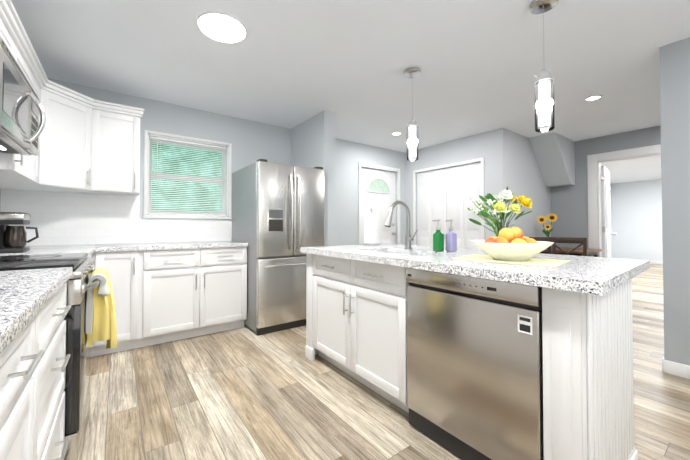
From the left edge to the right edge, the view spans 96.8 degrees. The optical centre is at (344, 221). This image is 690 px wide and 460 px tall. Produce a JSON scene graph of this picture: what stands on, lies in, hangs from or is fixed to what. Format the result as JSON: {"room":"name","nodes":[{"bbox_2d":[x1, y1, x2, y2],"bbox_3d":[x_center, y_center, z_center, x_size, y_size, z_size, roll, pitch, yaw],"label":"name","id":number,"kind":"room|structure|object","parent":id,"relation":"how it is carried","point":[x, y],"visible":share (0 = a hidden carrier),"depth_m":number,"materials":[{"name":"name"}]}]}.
{"room":"kitchen","nodes":[
{"label":"kitchen","id":0,"kind":"room"},
{"bbox_2d":[46,78,404,245],"bbox_3d":[-0.917,-0.071,4.219,5.170,2.450,0.150,1,-1,-37],"label":"wall","id":1,"kind":"structure","parent":0,"point":[250,141],"depth_m":3.94,"materials":[{"name":"paint"}]},
{"bbox_2d":[0,189,3,211],"bbox_3d":[-1.324,-0.074,0.430,0.002,0.504,5.450,1,-1,-37],"label":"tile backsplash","id":2,"kind":"structure","parent":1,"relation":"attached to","point":[1,190],"depth_m":2.62,"materials":[{"name":"white tile"}]},
{"bbox_2d":[0,80,103,193],"bbox_3d":[-2.478,-0.674,2.558,0.667,0.784,0.666,1,-1,-37],"label":"upper cabinet","id":3,"kind":"object","parent":1,"relation":"attached to","point":[88,145],"depth_m":2.58,"materials":[{"name":"white wood"}]},
{"bbox_2d":[4,189,231,245],"bbox_3d":[-2.141,-0.030,3.215,1.950,0.504,0.002,1,-1,-37],"label":"tile backsplash","id":4,"kind":"structure","parent":1,"relation":"attached to","point":[64,218],"depth_m":3.00,"materials":[{"name":"white tile"}]},
{"bbox_2d":[100,101,143,195],"bbox_3d":[-2.221,-0.668,2.937,0.413,0.784,0.363,1,-1,-37],"label":"upper cabinet","id":5,"kind":"object","parent":1,"relation":"attached to","point":[119,124],"depth_m":2.86,"materials":[{"name":"white wood"}]},
{"bbox_2d":[142,130,231,218],"bbox_3d":[-1.795,-0.500,3.546,0.920,0.933,0.165,1,-1,-37],"label":"window","id":6,"kind":"structure","parent":1,"relation":"in","point":[148,151],"depth_m":3.50,"materials":[{"name":"white wood"}]},
{"bbox_2d":[149,136,226,215],"bbox_3d":[-1.784,-0.499,3.531,0.800,0.839,0.052,1,-1,-37],"label":"window blinds","id":7,"kind":"object","parent":6,"relation":"attached to","point":[187,143],"visible":0.98,"depth_m":3.51,"materials":[{"name":"white"}]},
{"bbox_2d":[358,162,399,244],"bbox_3d":[0.606,0.102,5.241,0.970,2.135,0.018,1,-1,-37],"label":"door frame","id":8,"kind":"structure","parent":1,"relation":"attached to","point":[360,165],"depth_m":5.04,"materials":[{"name":"white wood"}]},
{"bbox_2d":[362,168,396,244],"bbox_3d":[0.592,0.134,5.261,0.832,2.060,0.126,1,-1,-37],"label":"front door","id":9,"kind":"structure","parent":1,"relation":"in","point":[379,191],"depth_m":5.31,"materials":[{"name":"white wood"}]},
{"bbox_2d":[291,110,334,245],"bbox_3d":[-0.438,-0.075,3.946,0.145,2.450,0.860,1,-1,-37],"label":"wall","id":10,"kind":"structure","parent":0,"point":[313,142],"depth_m":3.64,"materials":[{"name":"paint"}]},
{"bbox_2d":[11,0,689,183],"bbox_3d":[4.087,-1.323,4.459,14.070,0.060,6.060,1,-1,-37],"label":"ceiling","id":11,"kind":"structure","parent":0,"point":[291,64],"depth_m":2.51,"materials":[{"name":"paint"}]},
{"bbox_2d":[197,11,246,42],"bbox_3d":[-0.835,-1.317,2.088,0.312,0.023,0.312,1,-1,-37],"label":"recessed light","id":12,"kind":"object","parent":11,"relation":"in","point":[222,26],"visible":0.96,"depth_m":2.05,"materials":[{"name":"white plastic"}]},
{"bbox_2d":[403,67,420,160],"bbox_3d":[0.590,-0.930,2.679,0.152,0.779,0.152,1,-1,-37],"label":"pendant light","id":13,"kind":"object","parent":11,"relation":"hanging from","point":[412,129],"visible":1,"depth_m":2.64,"materials":[{"name":"white glass"}]},
{"bbox_2d":[529,0,557,131],"bbox_3d":[1.204,-0.943,1.852,0.152,0.779,0.152,1,-1,-37],"label":"pendant light","id":14,"kind":"object","parent":11,"relation":"hanging from","point":[544,103],"visible":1,"depth_m":1.82,"materials":[{"name":"white glass"}]},
{"bbox_2d":[584,95,602,100],"bbox_3d":[2.623,-1.307,3.235,0.155,0.008,0.155,1,-1,-43],"label":"recessed light","id":15,"kind":"object","parent":11,"relation":"in","point":[592,97],"depth_m":3.22,"materials":[{"name":"white plastic"}]},
{"bbox_2d":[78,264,689,459],"bbox_3d":[4.087,1.187,4.420,14.070,0.060,6.060,1,-1,-37],"label":"floor","id":16,"kind":"structure","parent":0,"point":[245,392],"depth_m":1.86,"materials":[{"name":"brown wood"}]},
{"bbox_2d":[0,311,43,459],"bbox_3d":[-0.839,0.655,0.300,0.634,0.876,0.779,1,-1,-37],"label":"base cabinet","id":17,"kind":"object","parent":16,"relation":"on","point":[22,366],"depth_m":0.72,"materials":[{"name":"white wood"}]},
{"bbox_2d":[0,267,71,358],"bbox_3d":[-0.435,0.189,-0.222,0.652,0.040,3.352,1,-1,-37],"label":"countertop","id":18,"kind":"structure","parent":17,"relation":"on","point":[23,293],"depth_m":0.80,"materials":[{"name":"white stone"}]},
{"bbox_2d":[0,253,99,459],"bbox_3d":[-1.621,0.648,1.455,0.720,0.926,0.756,1,-1,-37],"label":"range","id":19,"kind":"object","parent":16,"relation":"on","point":[77,378],"visible":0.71,"depth_m":1.33,"materials":[{"name":"silver metal"}]},
{"bbox_2d":[85,274,109,333],"bbox_3d":[-1.249,0.406,1.550,0.094,0.288,0.060,1,-1,-37],"label":"hanging towel","id":20,"kind":"object","parent":19,"relation":"hanging from","point":[104,289],"visible":0.94,"depth_m":1.51,"materials":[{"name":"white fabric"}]},
{"bbox_2d":[87,268,116,348],"bbox_3d":[-1.344,0.478,1.703,0.125,0.428,0.274,1,-1,-37],"label":"towel","id":21,"kind":"object","parent":19,"relation":"hanging from","point":[104,328],"visible":0.73,"depth_m":1.60,"materials":[{"name":"yellow fabric"}]},
{"bbox_2d":[44,279,70,459],"bbox_3d":[-1.239,0.663,0.839,0.634,0.876,0.679,1,-1,-37],"label":"base cabinet","id":22,"kind":"object","parent":16,"relation":"on","point":[56,360],"depth_m":1.09,"materials":[{"name":"white wood"}]},
{"bbox_2d":[92,249,155,356],"bbox_3d":[-2.072,0.695,2.826,0.433,0.876,0.684,1,-1,-37],"label":"base cabinet","id":23,"kind":"object","parent":16,"relation":"on","point":[129,270],"depth_m":2.65,"materials":[{"name":"white wood"}]},
{"bbox_2d":[0,245,95,256],"bbox_3d":[-2.286,0.228,2.273,0.652,0.040,1.330,1,-1,-37],"label":"countertop","id":24,"kind":"structure","parent":23,"relation":"on","point":[53,249],"depth_m":2.31,"materials":[{"name":"white stone"}]},
{"bbox_2d":[0,212,38,253],"bbox_3d":[-2.220,0.072,2.060,0.231,0.265,0.204,1,-1,-37],"label":"coffee maker","id":25,"kind":"object","parent":24,"relation":"on","point":[13,239],"visible":1,"depth_m":2.01,"materials":[{"name":"black plastic"}]},
{"bbox_2d":[152,249,246,344],"bbox_3d":[-1.627,0.700,3.194,1.015,0.876,0.624,1,-1,-37],"label":"base cabinet","id":26,"kind":"object","parent":16,"relation":"on","point":[164,292],"depth_m":2.96,"materials":[{"name":"white wood"}]},
{"bbox_2d":[96,241,247,248],"bbox_3d":[-1.726,0.241,3.117,1.274,0.040,0.642,1,-1,-37],"label":"countertop","id":27,"kind":"structure","parent":26,"relation":"on","point":[203,244],"depth_m":2.96,"materials":[{"name":"white stone"}]},
{"bbox_2d":[232,159,324,335],"bbox_3d":[-0.785,0.259,3.592,0.790,1.770,0.946,1,-1,-37],"label":"refrigerator","id":28,"kind":"object","parent":16,"relation":"on","point":[278,216],"visible":0.88,"depth_m":3.21,"materials":[{"name":"grey metal"}]},
{"bbox_2d":[303,252,637,459],"bbox_3d":[0.491,0.681,1.968,0.662,0.876,1.929,1,-1,-37],"label":"kitchen island","id":29,"kind":"object","parent":16,"relation":"on","point":[356,312],"depth_m":1.29,"materials":[{"name":"white wood"}]},
{"bbox_2d":[389,245,483,255],"bbox_3d":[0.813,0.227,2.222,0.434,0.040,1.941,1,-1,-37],"label":"sink","id":30,"kind":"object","parent":29,"relation":"on","point":[425,250],"depth_m":2.31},
{"bbox_2d":[301,244,649,295],"bbox_3d":[0.601,0.230,2.036,0.996,0.052,1.987,1,-1,-37],"label":"island countertop","id":31,"kind":"structure","parent":29,"relation":"on","point":[594,276],"depth_m":1.36,"materials":[{"name":"white stone"}]},
{"bbox_2d":[363,208,379,244],"bbox_3d":[0.250,0.045,2.879,0.156,0.344,0.156,1,-1,-37],"label":"paper towel","id":32,"kind":"object","parent":31,"relation":"on","point":[371,228],"visible":1,"depth_m":2.82,"materials":[{"name":"white paper"}]},
{"bbox_2d":[384,201,417,248],"bbox_3d":[0.418,0.023,2.288,0.276,0.369,0.110,1,-1,-37],"label":"faucet","id":33,"kind":"object","parent":31,"relation":"on","point":[408,238],"visible":1,"depth_m":2.34,"materials":[{"name":"silver metal"}]},
{"bbox_2d":[432,220,443,251],"bbox_3d":[0.639,0.094,2.108,0.079,0.219,0.052,1,-1,-37],"label":"soap bottle","id":34,"kind":"object","parent":31,"relation":"on","point":[438,240],"visible":1,"depth_m":2.09,"materials":[{"name":"green plastic"}]},
{"bbox_2d":[445,220,456,251],"bbox_3d":[0.727,0.094,2.107,0.079,0.219,0.052,1,-1,-37],"label":"soap bottle","id":35,"kind":"object","parent":31,"relation":"on","point":[451,240],"visible":1,"depth_m":2.09,"materials":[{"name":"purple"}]},
{"bbox_2d":[467,186,531,236],"bbox_3d":[1.035,-0.019,2.049,0.351,0.445,0.323,1,-1,-37],"label":"flower vase","id":36,"kind":"object","parent":31,"relation":"on","point":[496,204],"visible":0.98,"depth_m":2.02,"materials":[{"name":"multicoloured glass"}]},
{"bbox_2d":[450,254,570,266],"bbox_3d":[0.844,0.195,1.580,0.340,0.003,0.470,1,-1,-45],"label":"placemat","id":37,"kind":"object","parent":31,"relation":"on","point":[533,261],"visible":0.92,"depth_m":1.50,"materials":[{"name":"beige fabric"}]},
{"bbox_2d":[471,227,553,260],"bbox_3d":[0.846,0.110,1.570,0.376,0.165,0.376,1,-1,-37],"label":"fruit bowl","id":38,"kind":"object","parent":37,"relation":"on","point":[509,244],"visible":1,"depth_m":1.49,"materials":[{"name":"white ceramic"}]},
{"bbox_2d":[406,267,543,459],"bbox_3d":[0.759,0.673,1.577,0.581,0.856,0.664,1,-1,-37],"label":"dishwasher","id":39,"kind":"object","parent":16,"relation":"on","point":[474,368],"visible":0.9,"depth_m":1.35,"materials":[{"name":"grey metal"}]},
{"bbox_2d":[529,237,555,253],"bbox_3d":[2.591,0.678,4.152,0.420,0.950,0.420,0,-1,28],"label":"dining chair","id":40,"kind":"object","parent":16,"relation":"on","point":[550,239],"visible":0.06,"depth_m":3.92,"materials":[{"name":"brown wood"}]},
{"bbox_2d":[548,237,586,255],"bbox_3d":[2.979,0.677,4.066,0.420,0.950,0.420,-1,-1,43],"label":"dining chair","id":41,"kind":"object","parent":16,"relation":"on","point":[582,241],"visible":0.15,"depth_m":3.89,"materials":[{"name":"brown wood"}]},
{"bbox_2d":[540,247,601,256],"bbox_3d":[3.356,0.785,4.630,0.760,0.750,0.660,1,-1,-37],"label":"dining table","id":42,"kind":"object","parent":16,"relation":"on","point":[579,252],"visible":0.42,"depth_m":4.42,"materials":[{"name":"brown wood"}]},
{"bbox_2d":[537,213,557,248],"bbox_3d":[3.063,0.138,4.628,0.126,0.544,0.258,1,-1,-37],"label":"sunflower vase","id":43,"kind":"object","parent":42,"relation":"on","point":[550,217],"visible":0.92,"depth_m":4.62,"materials":[{"name":"yellow"}]},
{"bbox_2d":[405,128,506,244],"bbox_3d":[1.685,-0.060,4.948,0.120,2.450,1.780,1,-1,-37],"label":"wall","id":44,"kind":"structure","parent":0,"point":[490,147],"depth_m":4.56,"materials":[{"name":"paint"}]},
{"bbox_2d":[417,162,480,249],"bbox_3d":[1.637,0.143,4.947,0.076,2.028,1.212,1,-1,-37],"label":"closet doors","id":45,"kind":"structure","parent":44,"relation":"in","point":[444,194],"depth_m":4.91,"materials":[{"name":"white wood"}]},
{"bbox_2d":[413,158,484,244],"bbox_3d":[1.612,0.123,4.928,0.017,2.085,1.310,1,-1,-37],"label":"door frame","id":46,"kind":"structure","parent":44,"relation":"attached to","point":[479,159],"depth_m":4.92,"materials":[{"name":"white wood"}]},
{"bbox_2d":[507,130,550,236],"bbox_3d":[2.830,-0.063,4.764,1.500,2.450,0.120,1,-1,-37],"label":"wall","id":47,"kind":"structure","parent":0,"point":[524,176],"depth_m":4.64,"materials":[{"name":"paint"}]},
{"bbox_2d":[529,132,574,186],"bbox_3d":[3.243,-0.936,4.791,0.818,0.698,0.348,1,-1,-37],"label":"wall","id":48,"kind":"structure","parent":0,"point":[554,153],"depth_m":4.73,"materials":[{"name":"paint"}]},
{"bbox_2d":[550,126,660,247],"bbox_3d":[4.577,-0.078,3.770,0.120,2.450,3.800,1,-1,-37],"label":"wall","id":49,"kind":"structure","parent":0,"point":[569,206],"depth_m":4.82,"materials":[{"name":"paint"}]},
{"bbox_2d":[601,166,615,257],"bbox_3d":[4.271,0.147,5.001,0.829,2.022,0.159,1,-1,-37],"label":"room door","id":50,"kind":"structure","parent":49,"relation":"in","point":[605,207],"depth_m":4.80,"materials":[{"name":"white wood"}]},
{"bbox_2d":[587,144,660,256],"bbox_3d":[4.158,0.058,4.334,0.156,2.195,1.120,1,-1,-37],"label":"door frame","id":51,"kind":"structure","parent":49,"relation":"attached to","point":[594,211],"depth_m":4.66,"materials":[{"name":"white wood"}]},
{"bbox_2d":[610,183,611,257],"bbox_3d":[5.772,-0.015,7.781,6.580,2.450,0.120,1,-1,-37],"label":"wall","id":52,"kind":"structure","parent":0,"point":[611,216],"depth_m":9.64,"materials":[{"name":"paint"}]},
{"bbox_2d":[611,179,662,260],"bbox_3d":[9.451,-0.005,8.444,0.120,2.450,4.300,1,-1,-37],"label":"wall","id":53,"kind":"structure","parent":0,"point":[637,217],"depth_m":9.21,"materials":[{"name":"paint"}]},
{"bbox_2d":[650,260,662,264],"bbox_3d":[9.571,1.168,8.154,0.014,0.095,3.720,1,-1,-37],"label":"baseboard","id":54,"kind":"structure","parent":53,"relation":"attached to","point":[651,262],"depth_m":8.87,"materials":[{"name":"white wood"}]},
{"bbox_2d":[659,37,689,365],"bbox_3d":[3.041,-0.113,1.528,0.120,2.450,2.030,1,-1,-37],"label":"wall","id":55,"kind":"structure","parent":0,"point":[674,57],"depth_m":2.25,"materials":[{"name":"paint"}]},
{"bbox_2d":[662,357,689,378],"bbox_3d":[2.984,1.064,1.476,0.018,0.095,2.044,1,-1,-37],"label":"baseboard","id":56,"kind":"structure","parent":55,"relation":"attached to","point":[676,369],"depth_m":2.23,"materials":[{"name":"white wood"}]},
{"bbox_3d":[-1.382,-0.131,0.381,0.150,2.450,5.760,1,-1,-37],"label":"wall","id":57,"kind":"structure","parent":0,"visible":0},
{"bbox_2d":[0,0,15,59],"bbox_3d":[-1.892,-0.916,1.482,0.321,0.333,0.432,1,-1,-37],"label":"upper cabinet","id":58,"kind":"object","parent":57,"relation":"attached to","point":[7,29],"depth_m":1.62,"materials":[{"name":"white wood"}]},
{"bbox_2d":[0,36,45,155],"bbox_3d":[-1.726,-0.560,1.395,0.492,0.351,0.756,1,-1,-37],"label":"microwave","id":59,"kind":"object","parent":58,"relation":"attached to","point":[21,126],"visible":1,"depth_m":1.46,"materials":[{"name":"silver metal"}]},
{"bbox_2d":[0,32,47,187],"bbox_3d":[-2.235,-0.683,1.975,0.362,0.784,0.771,1,-1,-37],"label":"upper cabinet","id":60,"kind":"object","parent":57,"relation":"attached to","point":[27,171],"depth_m":2.11,"materials":[{"name":"white wood"}]},
{"label":"outside","id":61,"kind":"structure","parent":0,"visible":0},
{"bbox_2d":[152,143,221,211],"bbox_3d":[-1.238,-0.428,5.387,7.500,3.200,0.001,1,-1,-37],"label":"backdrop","id":62,"kind":"structure","parent":61,"point":[178,162],"depth_m":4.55,"materials":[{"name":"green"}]}
]}

